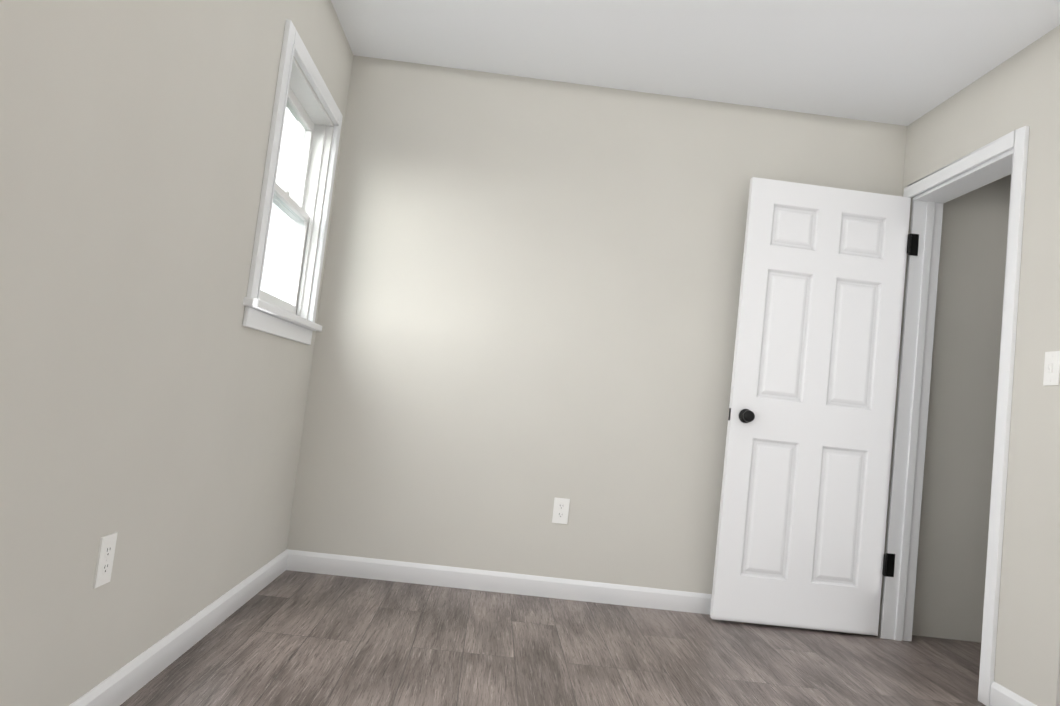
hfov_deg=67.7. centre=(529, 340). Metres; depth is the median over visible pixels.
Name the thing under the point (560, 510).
electrical outlet
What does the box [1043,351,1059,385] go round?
light switch
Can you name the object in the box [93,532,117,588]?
electrical outlet
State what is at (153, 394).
wall
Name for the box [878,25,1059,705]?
wall
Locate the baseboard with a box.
[69,549,1036,705]
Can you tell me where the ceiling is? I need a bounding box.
[331,0,1059,125]
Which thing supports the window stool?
attached to the wall at (153, 394)
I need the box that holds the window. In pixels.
[246,19,342,322]
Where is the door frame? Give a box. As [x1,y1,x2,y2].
[875,126,1028,705]
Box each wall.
[0,0,352,705]
[287,55,1010,641]
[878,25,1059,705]
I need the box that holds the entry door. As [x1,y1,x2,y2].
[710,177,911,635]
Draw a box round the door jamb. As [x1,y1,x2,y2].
[880,149,1012,640]
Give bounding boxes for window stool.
[243,297,321,344]
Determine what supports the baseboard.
attached to the wall at (1020, 89)
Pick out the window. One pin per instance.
(304, 92)
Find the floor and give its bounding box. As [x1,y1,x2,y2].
[120,570,985,705]
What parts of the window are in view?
window sashes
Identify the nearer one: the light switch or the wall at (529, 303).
the light switch
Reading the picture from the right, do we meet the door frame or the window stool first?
the door frame
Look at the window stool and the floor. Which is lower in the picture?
the floor
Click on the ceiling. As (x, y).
(903, 62)
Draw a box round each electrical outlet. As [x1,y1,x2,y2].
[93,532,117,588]
[552,497,569,523]
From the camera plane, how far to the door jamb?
3.65 m

